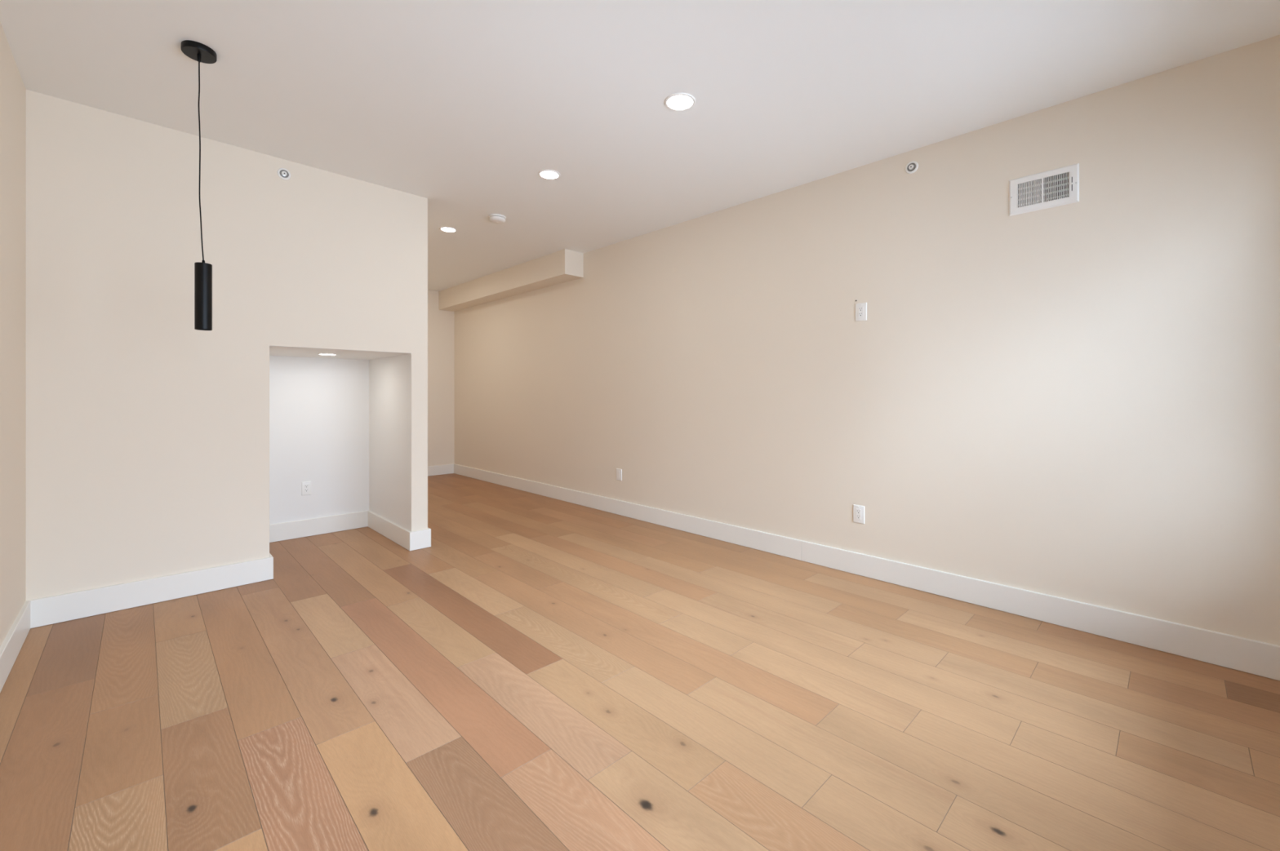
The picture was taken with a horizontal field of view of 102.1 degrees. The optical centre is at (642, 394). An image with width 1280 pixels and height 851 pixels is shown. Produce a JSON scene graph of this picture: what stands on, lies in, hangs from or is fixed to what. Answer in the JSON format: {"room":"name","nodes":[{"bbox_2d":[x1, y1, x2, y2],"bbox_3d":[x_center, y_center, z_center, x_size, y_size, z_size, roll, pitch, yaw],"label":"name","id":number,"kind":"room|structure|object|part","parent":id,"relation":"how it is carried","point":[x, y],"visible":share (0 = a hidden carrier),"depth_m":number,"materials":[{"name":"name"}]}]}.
{"room":"empty living room","nodes":[
{"label":"empty living room","id":0,"kind":"room"},
{"bbox_2d":[0,22,26,646],"bbox_3d":[-2.747,-0.158,2.126,0.160,2.756,8.318,0,0,-44],"label":"wall","id":1,"kind":"structure","parent":0,"point":[12,88],"depth_m":2.32,"materials":[{"name":"beige paint"}]},
{"bbox_2d":[26,89,427,600],"bbox_3d":[-3.604,-0.177,4.527,2.034,2.795,3.518,0,0,-44],"label":"wall","id":2,"kind":"structure","parent":0,"point":[157,445],"depth_m":3.04,"materials":[{"name":"beige paint"}]},
{"bbox_2d":[0,511,431,693],"bbox_3d":[-1.982,1.099,2.897,2.011,0.138,8.038,0,0,-44],"label":"baseboard","id":3,"kind":"structure","parent":2,"relation":"attached to","point":[60,608],"depth_m":2.96,"materials":[{"name":"white paint"}]},
{"bbox_2d":[277,168,290,180],"bbox_3d":[-2.304,-1.420,3.328,0.073,0.073,0.015,0,0,-44],"label":"sprinkler","id":4,"kind":"object","parent":2,"relation":"attached to","point":[284,174],"visible":1,"depth_m":3.33,"materials":[{"name":"white metal"}]},
{"bbox_2d":[301,480,311,495],"bbox_3d":[-2.772,0.772,4.267,0.068,0.114,0.007,0,0,-44],"label":"wall outlet","id":5,"kind":"object","parent":2,"relation":"attached to","point":[305,486],"visible":1,"depth_m":4.26,"materials":[{"name":"white plastic"}]},
{"bbox_2d":[304,484,308,493],"bbox_3d":[-2.770,0.772,4.265,0.033,0.067,0.003,0,0,-44],"label":"receptacle","id":6,"kind":"object","parent":5,"relation":"attached to","point":[306,486],"depth_m":4.26,"materials":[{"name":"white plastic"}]},
{"bbox_2d":[317,353,337,355],"bbox_3d":[-2.399,-0.306,3.942,0.132,0.006,0.132,0,0,-44],"label":"recessed light","id":7,"kind":"object","parent":2,"relation":"in","point":[331,354],"visible":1,"depth_m":3.93,"materials":[{"name":"white metal"}]},
{"bbox_2d":[427,289,454,466],"bbox_3d":[-3.515,-0.148,7.093,1.868,2.736,0.120,0,0,-44],"label":"wall","id":8,"kind":"structure","parent":0,"point":[441,323],"depth_m":7.56,"materials":[{"name":"beige paint"}]},
{"bbox_2d":[427,463,454,475],"bbox_3d":[-3.426,1.099,7.085,1.751,0.138,0.017,0,0,-44],"label":"baseboard","id":9,"kind":"structure","parent":8,"relation":"attached to","point":[446,468],"depth_m":7.54,"materials":[{"name":"white paint"}]},
{"bbox_2d":[0,473,1279,850],"bbox_3d":[-1.354,1.230,3.507,4.362,0.120,8.638,0,0,-44],"label":"floor","id":10,"kind":"structure","parent":0,"point":[545,673],"depth_m":1.87,"materials":[{"name":"brown wood"}]},
{"bbox_2d":[0,0,1279,291],"bbox_3d":[-1.354,-1.575,3.507,4.362,0.209,8.638,0,0,-44],"label":"ceiling","id":11,"kind":"structure","parent":0,"point":[460,106],"depth_m":2.46,"materials":[{"name":"white paint"}]},
{"bbox_2d":[180,40,217,330],"bbox_3d":[-1.948,-0.900,2.273,0.120,1.231,0.120,0,0,-44],"label":"pendant light","id":12,"kind":"object","parent":11,"relation":"hanging from","point":[199,52],"visible":1,"depth_m":2.25,"materials":[{"name":"black metal"}]},
{"bbox_3d":[-1.939,-1.024,2.273,0.025,0.880,0.005,0,0,0],"label":"cord","id":13,"kind":"part","parent":12,"relation":"part of","materials":[{"name":"black plastic"}]},
{"bbox_3d":[-1.929,-0.429,2.273,0.060,0.290,0.060,0,0,-44],"label":"lamp shade","id":14,"kind":"part","parent":12,"relation":"part of","materials":[{"name":"black metal"}]},
{"bbox_2d":[439,226,457,232],"bbox_3d":[-1.769,-1.500,4.706,0.148,0.006,0.148,1,-1,-44],"label":"recessed light","id":15,"kind":"object","parent":11,"relation":"in","point":[448,229],"visible":1,"depth_m":4.71,"materials":[{"name":"white metal"}]},
{"bbox_2d":[488,213,506,223],"bbox_3d":[-1.226,-1.476,4.365,0.142,0.048,0.142,1,0,-44],"label":"smoke detector","id":16,"kind":"object","parent":11,"relation":"attached to","point":[494,218],"visible":1,"depth_m":4.32,"materials":[{"name":"white plastic"}]},
{"bbox_2d":[537,169,559,179],"bbox_3d":[-0.636,-1.495,3.521,0.148,0.006,0.148,1,-1,-44],"label":"recessed light","id":17,"kind":"object","parent":11,"relation":"in","point":[545,174],"visible":1,"depth_m":3.51,"materials":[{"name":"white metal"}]},
{"bbox_2d":[664,93,695,111],"bbox_3d":[0.190,-1.492,2.643,0.158,0.006,0.158,1,-1,-44],"label":"recessed light","id":18,"kind":"object","parent":11,"relation":"in","point":[677,101],"visible":1,"depth_m":2.64,"materials":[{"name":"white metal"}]},
{"bbox_2d":[454,35,1279,645],"bbox_3d":[0.067,-0.139,4.858,0.160,2.718,8.318,0,0,-44],"label":"wall","id":19,"kind":"structure","parent":0,"point":[1079,402],"depth_m":2.89,"materials":[{"name":"beige paint"}]},
{"bbox_2d":[438,248,582,311],"bbox_3d":[-1.799,-1.387,6.527,0.275,0.305,3.163,0,0,-44],"label":"soffit","id":20,"kind":"object","parent":19,"relation":"attached to","point":[565,265],"depth_m":6.02,"materials":[{"name":"beige paint"}]},
{"bbox_2d":[616,468,622,480],"bbox_3d":[-0.233,0.780,5.048,0.007,0.113,0.079,0,0,-44],"label":"blank wall plate","id":21,"kind":"object","parent":19,"relation":"attached to","point":[619,472],"visible":1,"depth_m":5.04,"materials":[{"name":"white plastic"}]},
{"bbox_2d":[853,504,864,524],"bbox_3d":[1.403,0.777,3.362,0.007,0.115,0.074,0,0,-44],"label":"wall outlet","id":22,"kind":"object","parent":19,"relation":"attached to","point":[858,510],"visible":1,"depth_m":3.36,"materials":[{"name":"white plastic"}]},
{"bbox_2d":[856,509,861,519],"bbox_3d":[1.401,0.777,3.361,0.003,0.067,0.033,0,0,-44],"label":"receptacle","id":23,"kind":"object","parent":22,"relation":"attached to","point":[858,511],"depth_m":3.36,"materials":[{"name":"white plastic"}]},
{"bbox_2d":[855,302,866,321],"bbox_3d":[1.413,-0.535,3.352,0.007,0.115,0.074,0,0,-44],"label":"wall outlet","id":24,"kind":"object","parent":19,"relation":"attached to","point":[860,308],"visible":1,"depth_m":3.35,"materials":[{"name":"white plastic"}]},
{"bbox_2d":[857,306,863,317],"bbox_3d":[1.411,-0.535,3.350,0.003,0.067,0.033,0,0,-44],"label":"receptacle","id":25,"kind":"object","parent":24,"relation":"attached to","point":[860,309],"depth_m":3.35,"materials":[{"name":"white plastic"}]},
{"bbox_2d":[453,464,1279,680],"bbox_3d":[-0.004,1.099,4.805,0.017,0.138,8.021,0,0,-44],"label":"baseboard","id":26,"kind":"structure","parent":19,"relation":"attached to","point":[1258,658],"depth_m":2.88,"materials":[{"name":"white paint"}]},
{"bbox_2d":[905,160,918,173],"bbox_3d":[1.623,-1.375,3.130,0.015,0.073,0.073,0,0,-44],"label":"sprinkler","id":27,"kind":"object","parent":19,"relation":"attached to","point":[911,167],"visible":1,"depth_m":3.13,"materials":[{"name":"white metal"}]},
{"bbox_2d":[906,163,915,171],"bbox_3d":[1.627,-1.375,3.133,0.004,0.049,0.049,0,0,-44],"label":"cup","id":28,"kind":"object","parent":27,"relation":"on","point":[910,166],"depth_m":3.13,"materials":[{"name":"grey metal"}]},
{"bbox_2d":[1008,163,1079,216],"bbox_3d":[2.112,-1.056,2.720,0.140,0.193,0.290,0,0,-44],"label":"air vent","id":29,"kind":"object","parent":19,"relation":"in","point":[1057,187],"visible":1,"depth_m":2.68,"materials":[{"name":"white metal"}]},
{"bbox_3d":[2.087,-1.098,2.696,0.022,0.004,0.216,0,0,-44],"label":"damper blade","id":30,"kind":"part","parent":29,"relation":"part of","materials":[{"name":"white metal"}]},
{"bbox_3d":[2.087,-1.070,2.696,0.022,0.004,0.216,0,0,-44],"label":"damper blade","id":31,"kind":"part","parent":29,"relation":"part of","materials":[{"name":"white metal"}]},
{"bbox_3d":[2.087,-1.041,2.696,0.022,0.004,0.216,0,0,-44],"label":"damper blade","id":32,"kind":"part","parent":29,"relation":"part of","materials":[{"name":"white metal"}]},
{"bbox_3d":[2.087,-1.013,2.696,0.022,0.004,0.216,0,0,-44],"label":"damper blade","id":33,"kind":"part","parent":29,"relation":"part of","materials":[{"name":"white metal"}]}
]}

